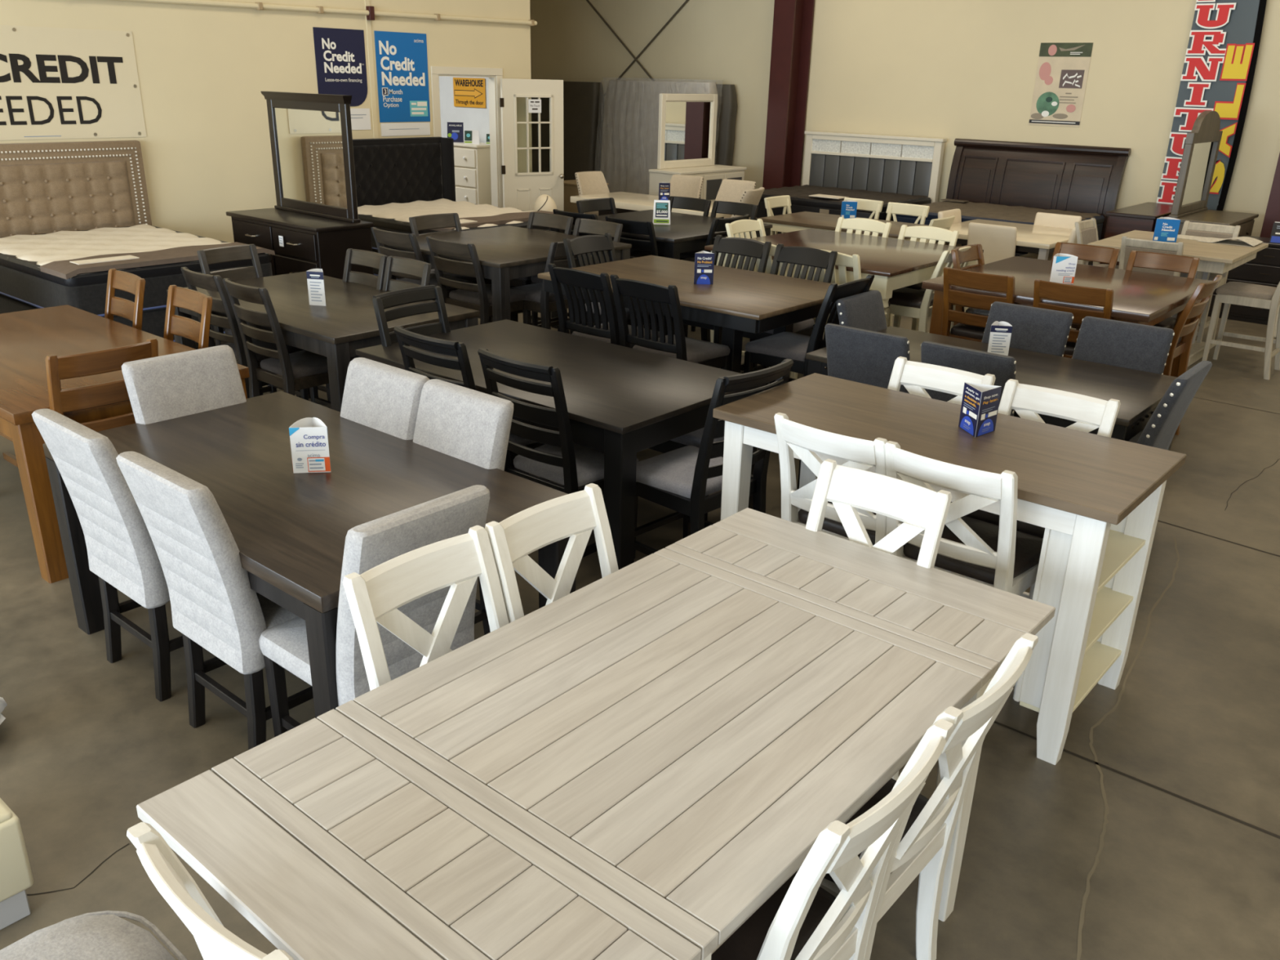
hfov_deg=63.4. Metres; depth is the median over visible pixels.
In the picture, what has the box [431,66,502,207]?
trim
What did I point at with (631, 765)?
dining table
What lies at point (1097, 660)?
shelf
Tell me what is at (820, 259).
stool
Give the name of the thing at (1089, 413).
stool
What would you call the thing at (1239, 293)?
counter stool
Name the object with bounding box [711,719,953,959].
chair
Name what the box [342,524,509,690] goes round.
chair
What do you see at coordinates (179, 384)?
upholstered chair
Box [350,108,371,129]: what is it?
paper sheet
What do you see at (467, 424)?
upholstered chair
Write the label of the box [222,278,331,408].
chair
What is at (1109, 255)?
counter stool
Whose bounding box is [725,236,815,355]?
stool
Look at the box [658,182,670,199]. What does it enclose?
flyer
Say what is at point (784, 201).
dining chair
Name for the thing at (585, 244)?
stool
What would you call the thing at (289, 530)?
dining table
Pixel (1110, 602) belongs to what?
shelf
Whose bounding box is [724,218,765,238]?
stool
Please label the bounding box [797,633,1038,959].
chair
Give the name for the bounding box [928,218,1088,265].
dining table
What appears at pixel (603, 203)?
counter stool
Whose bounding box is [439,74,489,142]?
wall
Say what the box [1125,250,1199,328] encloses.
counter stool
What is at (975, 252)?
counter stool
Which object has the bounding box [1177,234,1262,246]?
newspaper
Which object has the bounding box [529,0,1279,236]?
wall
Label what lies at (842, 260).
stool
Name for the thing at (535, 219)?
counter stool
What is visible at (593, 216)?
counter stool
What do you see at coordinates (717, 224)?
counter stool
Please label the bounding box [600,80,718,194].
mattress
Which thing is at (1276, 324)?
counter stool
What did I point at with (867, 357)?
upholstered chair
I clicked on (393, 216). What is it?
mattress
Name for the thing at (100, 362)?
chair
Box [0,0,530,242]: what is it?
wall
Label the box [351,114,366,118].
print
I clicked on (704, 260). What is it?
flyer
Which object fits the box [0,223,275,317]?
mattress
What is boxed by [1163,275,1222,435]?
counter stool
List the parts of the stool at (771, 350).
leg, seat frame, seat, leg, rail, rail, leg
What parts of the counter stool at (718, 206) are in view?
seat, leg, rail, leg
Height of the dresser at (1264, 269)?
0.760 m
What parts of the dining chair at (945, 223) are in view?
rail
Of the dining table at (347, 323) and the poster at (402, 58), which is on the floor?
the dining table at (347, 323)
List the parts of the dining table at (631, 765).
leg, leg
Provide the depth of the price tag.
8.56 m
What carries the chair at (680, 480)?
on the floor
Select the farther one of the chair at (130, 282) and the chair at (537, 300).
the chair at (537, 300)
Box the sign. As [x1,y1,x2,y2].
[453,77,485,107]
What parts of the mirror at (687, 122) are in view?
pane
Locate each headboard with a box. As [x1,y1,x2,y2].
[0,140,151,237]
[352,136,455,206]
[802,130,946,203]
[946,137,1131,239]
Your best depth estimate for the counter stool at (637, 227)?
8.00 m
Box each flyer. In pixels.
[288,417,330,473]
[306,268,325,306]
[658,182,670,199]
[693,250,714,284]
[840,200,857,218]
[958,382,1001,437]
[987,320,1012,355]
[1049,253,1077,284]
[1152,217,1180,242]
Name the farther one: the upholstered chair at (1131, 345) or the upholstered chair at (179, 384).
the upholstered chair at (1131, 345)
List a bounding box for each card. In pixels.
[447,121,463,142]
[464,129,479,144]
[486,133,489,144]
[653,200,670,224]
[1269,222,1279,243]
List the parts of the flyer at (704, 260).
printed panel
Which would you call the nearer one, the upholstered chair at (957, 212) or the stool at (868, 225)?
the stool at (868, 225)
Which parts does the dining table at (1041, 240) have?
leg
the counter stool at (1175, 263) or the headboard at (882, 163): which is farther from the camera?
the headboard at (882, 163)
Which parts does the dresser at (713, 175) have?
door, door, inset panel, door, inset panel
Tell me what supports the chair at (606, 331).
on the floor
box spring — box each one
[0,293,226,342]
[372,249,434,279]
[961,244,1093,265]
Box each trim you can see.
[364,0,378,138]
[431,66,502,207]
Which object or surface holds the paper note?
attached to the door
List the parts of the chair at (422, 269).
leg, rail, leg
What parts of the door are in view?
lite frame, glass, panel moulding, handle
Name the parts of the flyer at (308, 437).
printed panel, printed panel, printed panel, printed panel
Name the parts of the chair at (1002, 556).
leg, rail, rail, seat frame, seat, leg, leg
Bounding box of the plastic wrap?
[0,697,7,724]
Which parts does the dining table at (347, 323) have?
leg, leg, leg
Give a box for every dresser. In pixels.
[226,207,373,279]
[453,141,491,204]
[648,164,746,201]
[1099,201,1173,265]
[1164,209,1258,235]
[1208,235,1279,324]
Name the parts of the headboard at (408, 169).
panel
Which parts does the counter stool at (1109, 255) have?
leg, seat frame, leg, rail, leg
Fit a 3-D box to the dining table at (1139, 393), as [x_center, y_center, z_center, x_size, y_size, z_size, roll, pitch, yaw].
[1.753,-0.217,5.334,1.600,0.762,0.920,18,27,37]
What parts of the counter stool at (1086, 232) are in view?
leg, rail, leg, seat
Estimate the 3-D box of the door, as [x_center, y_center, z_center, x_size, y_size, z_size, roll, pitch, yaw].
[-1.276,-3.745,12.486,0.850,2.020,0.127,-13,25,-32]
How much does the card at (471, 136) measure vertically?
0.160 m
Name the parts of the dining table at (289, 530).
leg, leg, leg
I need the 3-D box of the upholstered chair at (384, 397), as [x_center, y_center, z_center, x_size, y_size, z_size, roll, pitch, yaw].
[-1.160,0.088,4.045,0.455,0.985,0.582,18,27,37]
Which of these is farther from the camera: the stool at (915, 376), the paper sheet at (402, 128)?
the paper sheet at (402, 128)
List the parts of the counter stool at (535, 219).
seat frame, seat, leg, leg, rail, leg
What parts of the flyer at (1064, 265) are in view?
printed panel, printed panel, printed panel, printed panel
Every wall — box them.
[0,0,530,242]
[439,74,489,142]
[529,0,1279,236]
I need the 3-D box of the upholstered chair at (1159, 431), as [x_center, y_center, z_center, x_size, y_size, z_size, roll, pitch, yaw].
[2.142,-0.085,4.736,0.583,0.965,0.449,18,27,37]
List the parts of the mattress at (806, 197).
panel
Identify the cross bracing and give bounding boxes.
[586,0,688,96]
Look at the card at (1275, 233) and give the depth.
9.76 m
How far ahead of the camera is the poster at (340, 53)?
10.45 m
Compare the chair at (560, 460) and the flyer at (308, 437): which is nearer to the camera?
the flyer at (308, 437)
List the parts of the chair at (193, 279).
leg, rail, leg, seat frame, seat, leg, leg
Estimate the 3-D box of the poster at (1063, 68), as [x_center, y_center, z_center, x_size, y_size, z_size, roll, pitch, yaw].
[4.923,-4.633,12.151,0.600,0.910,0.008,18,27,37]
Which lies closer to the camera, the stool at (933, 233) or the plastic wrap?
the plastic wrap
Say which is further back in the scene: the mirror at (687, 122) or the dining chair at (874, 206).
the mirror at (687, 122)
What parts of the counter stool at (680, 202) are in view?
leg, rail, leg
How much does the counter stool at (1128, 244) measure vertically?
1.020 m
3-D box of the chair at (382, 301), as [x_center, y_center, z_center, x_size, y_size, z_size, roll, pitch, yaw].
[-1.032,-0.461,5.442,0.590,1.006,0.455,16,26,33]
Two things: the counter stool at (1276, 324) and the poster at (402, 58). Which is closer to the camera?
the counter stool at (1276, 324)
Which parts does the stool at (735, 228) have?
leg, rail, leg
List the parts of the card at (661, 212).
printed panel, printed panel, printed panel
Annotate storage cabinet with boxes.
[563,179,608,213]
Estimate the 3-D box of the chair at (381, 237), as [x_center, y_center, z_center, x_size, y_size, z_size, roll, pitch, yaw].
[-1.589,-1.330,7.620,0.475,1.030,0.578,18,27,37]
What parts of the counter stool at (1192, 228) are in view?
leg, leg, rail, seat, seat frame, leg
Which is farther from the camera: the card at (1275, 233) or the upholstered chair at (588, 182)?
the upholstered chair at (588, 182)
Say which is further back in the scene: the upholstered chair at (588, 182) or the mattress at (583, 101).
the mattress at (583, 101)
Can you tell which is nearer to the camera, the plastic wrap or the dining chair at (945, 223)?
the plastic wrap
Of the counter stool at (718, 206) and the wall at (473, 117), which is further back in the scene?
the wall at (473, 117)
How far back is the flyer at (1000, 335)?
5.36 m
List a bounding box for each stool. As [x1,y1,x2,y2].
[408,213,493,321]
[426,235,530,324]
[490,211,573,325]
[530,217,622,333]
[552,208,598,331]
[563,232,651,331]
[576,197,651,257]
[605,215,688,337]
[609,274,730,370]
[657,195,711,257]
[672,235,771,370]
[680,200,758,259]
[681,213,749,340]
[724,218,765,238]
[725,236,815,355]
[740,243,837,382]
[743,274,874,382]
[790,248,890,379]
[822,356,995,573]
[823,217,891,332]
[868,224,959,333]
[888,246,970,332]
[940,266,1014,342]
[943,378,1120,689]
[951,243,989,326]
[1032,279,1114,358]
[1051,241,1119,330]
[1074,217,1119,329]
[1118,235,1183,316]
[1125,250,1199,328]
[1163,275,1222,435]
[1181,220,1240,342]
[1201,281,1279,379]
[1273,304,1279,337]
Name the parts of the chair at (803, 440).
leg, seat frame, rail, rail, seat, leg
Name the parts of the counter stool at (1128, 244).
leg, rail, leg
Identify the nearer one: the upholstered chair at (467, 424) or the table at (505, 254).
the upholstered chair at (467, 424)
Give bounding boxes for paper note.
[528,98,541,112]
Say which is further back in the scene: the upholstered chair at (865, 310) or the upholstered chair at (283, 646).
the upholstered chair at (865, 310)
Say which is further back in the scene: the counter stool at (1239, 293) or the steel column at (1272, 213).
the steel column at (1272, 213)
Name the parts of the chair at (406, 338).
leg, rail, leg, seat, seat frame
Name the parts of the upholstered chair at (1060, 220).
seat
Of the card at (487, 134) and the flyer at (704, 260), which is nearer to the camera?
the flyer at (704, 260)
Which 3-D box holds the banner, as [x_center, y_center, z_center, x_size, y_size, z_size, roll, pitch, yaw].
[-5.448,-3.011,7.847,0.007,0.860,3.340,18,27,37]
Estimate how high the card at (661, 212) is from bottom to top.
0.195 m
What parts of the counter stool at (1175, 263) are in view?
leg, rail, seat, leg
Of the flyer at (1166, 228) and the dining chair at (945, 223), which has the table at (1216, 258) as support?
the flyer at (1166, 228)
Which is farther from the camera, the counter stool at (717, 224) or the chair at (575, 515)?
the counter stool at (717, 224)
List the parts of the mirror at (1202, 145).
pane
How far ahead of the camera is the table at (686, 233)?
8.49 m
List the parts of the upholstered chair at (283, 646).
leg, seat, seat frame, backrest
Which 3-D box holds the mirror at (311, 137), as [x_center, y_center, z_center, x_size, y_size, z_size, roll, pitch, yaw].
[-2.788,-2.749,8.776,1.268,0.985,0.099,19,27,38]
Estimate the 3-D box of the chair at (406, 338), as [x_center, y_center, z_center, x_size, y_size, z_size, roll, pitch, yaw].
[-0.780,-0.230,4.863,0.455,1.006,0.590,18,27,37]
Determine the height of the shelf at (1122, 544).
0.018 m
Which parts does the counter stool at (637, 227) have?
rail, leg, leg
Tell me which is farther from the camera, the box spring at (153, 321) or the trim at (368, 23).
the trim at (368, 23)
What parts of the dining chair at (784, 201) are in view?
leg, rail, leg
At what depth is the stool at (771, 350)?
5.86 m
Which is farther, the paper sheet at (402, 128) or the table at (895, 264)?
the paper sheet at (402, 128)
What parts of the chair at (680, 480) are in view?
seat, leg, seat frame, leg, rail, leg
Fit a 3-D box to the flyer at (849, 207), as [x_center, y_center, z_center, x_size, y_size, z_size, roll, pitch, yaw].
[2.160,-2.820,10.790,0.161,0.176,0.140,1,21,-2]
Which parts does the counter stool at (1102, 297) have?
leg, seat frame, seat, rail, leg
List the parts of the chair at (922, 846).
seat frame, seat, leg, rail, leg, rail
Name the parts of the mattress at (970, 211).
panel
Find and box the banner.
[0,24,146,140]
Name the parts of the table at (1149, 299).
leg, leg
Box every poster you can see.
[312,26,367,106]
[373,30,430,122]
[1028,42,1093,126]
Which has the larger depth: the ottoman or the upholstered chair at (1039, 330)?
the upholstered chair at (1039, 330)
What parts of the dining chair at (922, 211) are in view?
leg, rail, leg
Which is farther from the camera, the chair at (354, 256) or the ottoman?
the chair at (354, 256)
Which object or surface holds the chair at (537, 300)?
on the floor
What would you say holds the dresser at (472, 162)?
on the floor
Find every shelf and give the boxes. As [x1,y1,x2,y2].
[1019,640,1121,712]
[1084,586,1133,654]
[1097,529,1146,592]
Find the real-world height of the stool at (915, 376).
1.010 m
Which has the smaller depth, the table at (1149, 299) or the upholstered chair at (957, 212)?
the table at (1149, 299)
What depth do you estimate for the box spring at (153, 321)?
7.53 m
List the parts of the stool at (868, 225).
leg, rail, leg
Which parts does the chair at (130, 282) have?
leg, rail, leg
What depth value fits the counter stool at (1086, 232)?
8.93 m
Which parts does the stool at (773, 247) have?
leg, rail, leg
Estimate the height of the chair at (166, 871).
0.970 m
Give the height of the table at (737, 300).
0.914 m
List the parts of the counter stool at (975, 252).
leg, rail, seat, leg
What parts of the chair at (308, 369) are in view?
leg, rail, leg, seat frame, seat, leg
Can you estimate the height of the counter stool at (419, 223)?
1.030 m
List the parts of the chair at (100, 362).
leg, rail, leg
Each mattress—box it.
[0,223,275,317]
[357,198,553,250]
[563,80,604,180]
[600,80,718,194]
[714,84,737,165]
[755,184,931,221]
[895,198,1104,252]
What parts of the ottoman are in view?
seat, leg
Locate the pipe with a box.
[120,0,537,26]
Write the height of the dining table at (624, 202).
0.762 m
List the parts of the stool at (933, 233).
leg, seat, leg, rail, leg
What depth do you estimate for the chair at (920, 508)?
3.12 m
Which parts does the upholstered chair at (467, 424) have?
backrest, leg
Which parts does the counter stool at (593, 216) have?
leg, rail, leg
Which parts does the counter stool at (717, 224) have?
seat, leg, leg, rail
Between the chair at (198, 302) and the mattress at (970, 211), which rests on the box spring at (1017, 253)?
the mattress at (970, 211)
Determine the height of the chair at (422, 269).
0.970 m
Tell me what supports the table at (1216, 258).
on the floor
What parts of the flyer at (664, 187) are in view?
printed panel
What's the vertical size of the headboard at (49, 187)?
1.455 m
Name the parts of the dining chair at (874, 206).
rail, leg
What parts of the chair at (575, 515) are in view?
leg, rail, leg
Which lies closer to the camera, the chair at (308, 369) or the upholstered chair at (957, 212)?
the chair at (308, 369)
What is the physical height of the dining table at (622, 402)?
0.762 m
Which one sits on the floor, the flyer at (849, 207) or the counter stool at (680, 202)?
the counter stool at (680, 202)
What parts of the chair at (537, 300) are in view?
seat, leg, leg, seat frame, rail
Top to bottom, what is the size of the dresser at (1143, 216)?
0.900 m
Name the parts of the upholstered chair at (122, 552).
backrest, leg, leg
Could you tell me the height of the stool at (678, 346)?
1.060 m
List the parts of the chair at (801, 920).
seat, leg, seat frame, rail, rail, leg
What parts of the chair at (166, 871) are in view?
leg, rail, leg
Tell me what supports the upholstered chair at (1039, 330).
on the floor
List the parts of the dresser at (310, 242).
drawer, drawer, handle, drawer, drawer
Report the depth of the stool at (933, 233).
8.18 m
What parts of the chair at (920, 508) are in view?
leg, rail, leg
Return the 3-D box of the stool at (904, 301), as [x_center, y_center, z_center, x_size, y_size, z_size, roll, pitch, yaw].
[2.025,-1.209,7.548,0.588,1.028,0.485,18,27,37]
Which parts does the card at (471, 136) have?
printed panel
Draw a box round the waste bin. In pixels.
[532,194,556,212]
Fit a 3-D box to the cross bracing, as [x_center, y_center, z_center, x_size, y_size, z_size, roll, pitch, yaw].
[-0.073,-6.170,16.050,4.620,3.174,0.067,18,27,37]
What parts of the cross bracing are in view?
rod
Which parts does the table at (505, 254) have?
leg, leg, leg, leg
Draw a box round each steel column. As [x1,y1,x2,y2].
[762,0,814,189]
[1259,152,1279,237]
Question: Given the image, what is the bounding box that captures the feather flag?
[1156,0,1266,210]
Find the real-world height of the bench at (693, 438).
0.492 m
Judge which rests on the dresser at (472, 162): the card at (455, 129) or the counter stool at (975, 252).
the card at (455, 129)
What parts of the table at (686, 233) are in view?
leg, leg, leg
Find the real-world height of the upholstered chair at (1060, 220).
0.885 m
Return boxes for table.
[0,304,249,583]
[42,391,575,718]
[136,507,1055,959]
[166,271,479,412]
[355,319,765,569]
[377,225,631,321]
[537,255,838,386]
[550,209,772,334]
[570,191,732,217]
[704,228,983,342]
[712,373,1186,764]
[758,211,937,315]
[796,325,1177,489]
[921,256,1212,377]
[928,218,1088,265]
[1087,230,1268,366]
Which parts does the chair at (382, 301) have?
leg, rail, leg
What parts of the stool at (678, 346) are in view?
leg, rail, rail, leg, seat, seat frame, leg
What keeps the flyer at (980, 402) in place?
on the table at (1097, 500)
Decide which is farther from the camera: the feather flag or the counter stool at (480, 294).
the feather flag
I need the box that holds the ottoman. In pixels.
[0,797,33,929]
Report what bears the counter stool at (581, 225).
on the floor
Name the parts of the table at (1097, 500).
leg, leg, panel, panel, leg, panel, leg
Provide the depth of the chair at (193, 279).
6.04 m
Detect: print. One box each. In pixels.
[23,135,61,137]
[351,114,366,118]
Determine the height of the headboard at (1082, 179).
1.158 m
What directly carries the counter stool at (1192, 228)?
on the floor
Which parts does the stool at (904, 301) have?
leg, seat frame, seat, leg, rail, leg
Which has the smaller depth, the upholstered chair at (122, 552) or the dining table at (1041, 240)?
the upholstered chair at (122, 552)
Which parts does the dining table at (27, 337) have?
leg, leg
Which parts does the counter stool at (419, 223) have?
leg, rail, seat, leg, seat frame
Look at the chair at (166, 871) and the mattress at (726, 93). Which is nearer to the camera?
the chair at (166, 871)
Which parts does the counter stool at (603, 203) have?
leg, rail, leg, seat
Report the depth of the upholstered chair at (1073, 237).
9.53 m
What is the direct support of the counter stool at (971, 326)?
on the floor
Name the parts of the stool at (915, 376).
leg, rail, leg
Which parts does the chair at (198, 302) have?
leg, rail, leg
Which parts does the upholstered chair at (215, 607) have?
backrest, leg, leg, seat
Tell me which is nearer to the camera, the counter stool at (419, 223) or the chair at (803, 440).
the chair at (803, 440)
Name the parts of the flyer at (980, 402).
printed panel, printed panel, printed panel, printed panel, printed panel, printed panel, printed panel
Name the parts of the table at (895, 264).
leg, leg, leg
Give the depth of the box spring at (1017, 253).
11.34 m
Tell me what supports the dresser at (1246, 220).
on the floor
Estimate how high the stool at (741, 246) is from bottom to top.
1.060 m
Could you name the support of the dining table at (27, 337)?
on the floor
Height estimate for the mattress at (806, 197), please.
0.368 m
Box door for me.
[499,78,564,211]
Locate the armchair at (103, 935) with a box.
[0,911,186,959]
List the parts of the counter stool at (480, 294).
leg, rail, leg, seat frame, seat, leg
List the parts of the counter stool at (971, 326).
leg, seat frame, seat, rail, leg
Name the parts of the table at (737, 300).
leg, leg, leg, leg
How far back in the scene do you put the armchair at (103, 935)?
2.04 m
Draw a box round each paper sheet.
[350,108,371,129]
[380,122,430,136]
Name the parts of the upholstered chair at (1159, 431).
nailhead trim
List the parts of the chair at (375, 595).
leg, rail, leg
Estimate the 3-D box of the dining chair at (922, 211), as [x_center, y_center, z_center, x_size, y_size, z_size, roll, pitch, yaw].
[2.593,-2.335,10.632,0.450,0.930,0.556,18,27,37]
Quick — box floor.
[0,308,1279,959]
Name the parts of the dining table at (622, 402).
leg, leg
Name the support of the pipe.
attached to the wall at (203, 71)
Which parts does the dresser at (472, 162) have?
drawer, drawer, drawer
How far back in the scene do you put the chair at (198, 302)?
5.39 m
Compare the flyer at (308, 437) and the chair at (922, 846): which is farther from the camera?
the flyer at (308, 437)
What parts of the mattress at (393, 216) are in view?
panel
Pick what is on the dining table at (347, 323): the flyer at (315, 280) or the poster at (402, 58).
the flyer at (315, 280)
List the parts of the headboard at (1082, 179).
post, panel moulding, scroll rail, post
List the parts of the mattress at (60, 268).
panel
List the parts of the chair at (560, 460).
leg, rail, seat frame, leg, seat, leg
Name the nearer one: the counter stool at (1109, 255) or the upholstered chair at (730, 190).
the counter stool at (1109, 255)
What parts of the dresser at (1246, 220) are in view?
drawer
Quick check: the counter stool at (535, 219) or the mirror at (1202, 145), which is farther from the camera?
the mirror at (1202, 145)
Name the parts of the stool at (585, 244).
leg, rail, leg, seat frame, seat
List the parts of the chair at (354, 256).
leg, leg, rail, leg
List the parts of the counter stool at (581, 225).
leg, seat, leg, rail, leg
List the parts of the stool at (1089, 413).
leg, seat, rail, leg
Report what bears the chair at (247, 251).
on the floor
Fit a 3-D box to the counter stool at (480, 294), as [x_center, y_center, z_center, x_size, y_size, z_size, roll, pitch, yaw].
[-1.125,-1.182,7.269,0.475,1.030,0.578,18,27,37]
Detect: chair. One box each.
[31,408,183,701]
[45,337,158,431]
[104,268,145,330]
[115,451,313,750]
[121,345,246,424]
[126,822,293,959]
[163,284,213,349]
[180,266,308,400]
[196,244,311,398]
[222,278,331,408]
[258,484,489,737]
[293,248,387,408]
[340,357,429,439]
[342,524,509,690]
[350,255,431,361]
[371,226,473,303]
[372,284,450,346]
[393,326,549,480]
[413,378,513,635]
[477,347,638,558]
[484,483,618,622]
[510,241,596,329]
[547,263,659,348]
[574,170,609,215]
[634,359,793,555]
[669,174,703,198]
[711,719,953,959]
[715,178,755,217]
[730,186,764,219]
[764,195,791,235]
[773,412,888,545]
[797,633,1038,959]
[805,458,951,781]
[825,323,910,393]
[835,289,887,331]
[844,197,883,219]
[884,440,1043,744]
[885,201,929,224]
[920,341,1016,416]
[926,215,955,242]
[937,208,961,246]
[967,222,1017,264]
[981,301,1073,356]
[1019,212,1081,260]
[1067,226,1077,263]
[1071,315,1174,443]
[1136,360,1212,449]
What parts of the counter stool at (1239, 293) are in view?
leg, leg, seat, seat frame, leg, leg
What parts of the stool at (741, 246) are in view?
seat frame, leg, leg, rail, leg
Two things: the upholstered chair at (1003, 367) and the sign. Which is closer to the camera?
the upholstered chair at (1003, 367)
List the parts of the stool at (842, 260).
leg, rail, leg, leg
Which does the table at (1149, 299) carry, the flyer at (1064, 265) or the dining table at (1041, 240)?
the flyer at (1064, 265)
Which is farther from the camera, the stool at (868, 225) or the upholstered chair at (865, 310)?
the stool at (868, 225)
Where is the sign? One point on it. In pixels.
(468, 91)
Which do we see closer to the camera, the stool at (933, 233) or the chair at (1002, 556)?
the chair at (1002, 556)
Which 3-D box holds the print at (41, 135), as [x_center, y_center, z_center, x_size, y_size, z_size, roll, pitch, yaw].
[-4.935,-2.841,8.568,0.001,0.006,0.290,18,27,37]
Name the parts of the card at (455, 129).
printed panel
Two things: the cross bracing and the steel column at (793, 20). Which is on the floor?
the steel column at (793, 20)
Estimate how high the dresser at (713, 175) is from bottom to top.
0.965 m
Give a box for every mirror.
[261,91,360,222]
[657,93,717,168]
[1168,110,1222,217]
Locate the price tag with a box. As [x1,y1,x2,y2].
[278,235,284,246]
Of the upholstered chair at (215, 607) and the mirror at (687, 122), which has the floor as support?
the upholstered chair at (215, 607)
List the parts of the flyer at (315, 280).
printed panel, printed panel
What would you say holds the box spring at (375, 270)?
on the floor
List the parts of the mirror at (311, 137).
crown, pane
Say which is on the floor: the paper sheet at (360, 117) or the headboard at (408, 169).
the headboard at (408, 169)
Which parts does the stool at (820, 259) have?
leg, seat frame, seat, rail, leg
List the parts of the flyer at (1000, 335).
printed panel, printed panel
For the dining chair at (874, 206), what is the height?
0.930 m
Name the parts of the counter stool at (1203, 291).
seat frame, leg, rail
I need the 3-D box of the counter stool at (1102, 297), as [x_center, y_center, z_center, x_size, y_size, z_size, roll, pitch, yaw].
[2.610,-0.696,6.257,0.445,1.030,0.558,18,27,37]
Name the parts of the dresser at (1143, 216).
drawer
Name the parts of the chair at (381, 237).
leg, rail, leg, seat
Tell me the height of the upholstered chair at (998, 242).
0.885 m
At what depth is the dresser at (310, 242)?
8.56 m
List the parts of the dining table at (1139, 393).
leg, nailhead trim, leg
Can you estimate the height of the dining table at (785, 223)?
0.762 m
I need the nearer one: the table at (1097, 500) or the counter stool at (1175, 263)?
the table at (1097, 500)
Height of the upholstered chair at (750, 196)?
0.990 m
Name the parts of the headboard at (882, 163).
post, channel panel, rail, post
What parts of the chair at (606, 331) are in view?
leg, rail, rail, leg, seat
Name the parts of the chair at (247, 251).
leg, seat frame, rail, seat, leg, leg, leg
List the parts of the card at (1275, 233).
printed panel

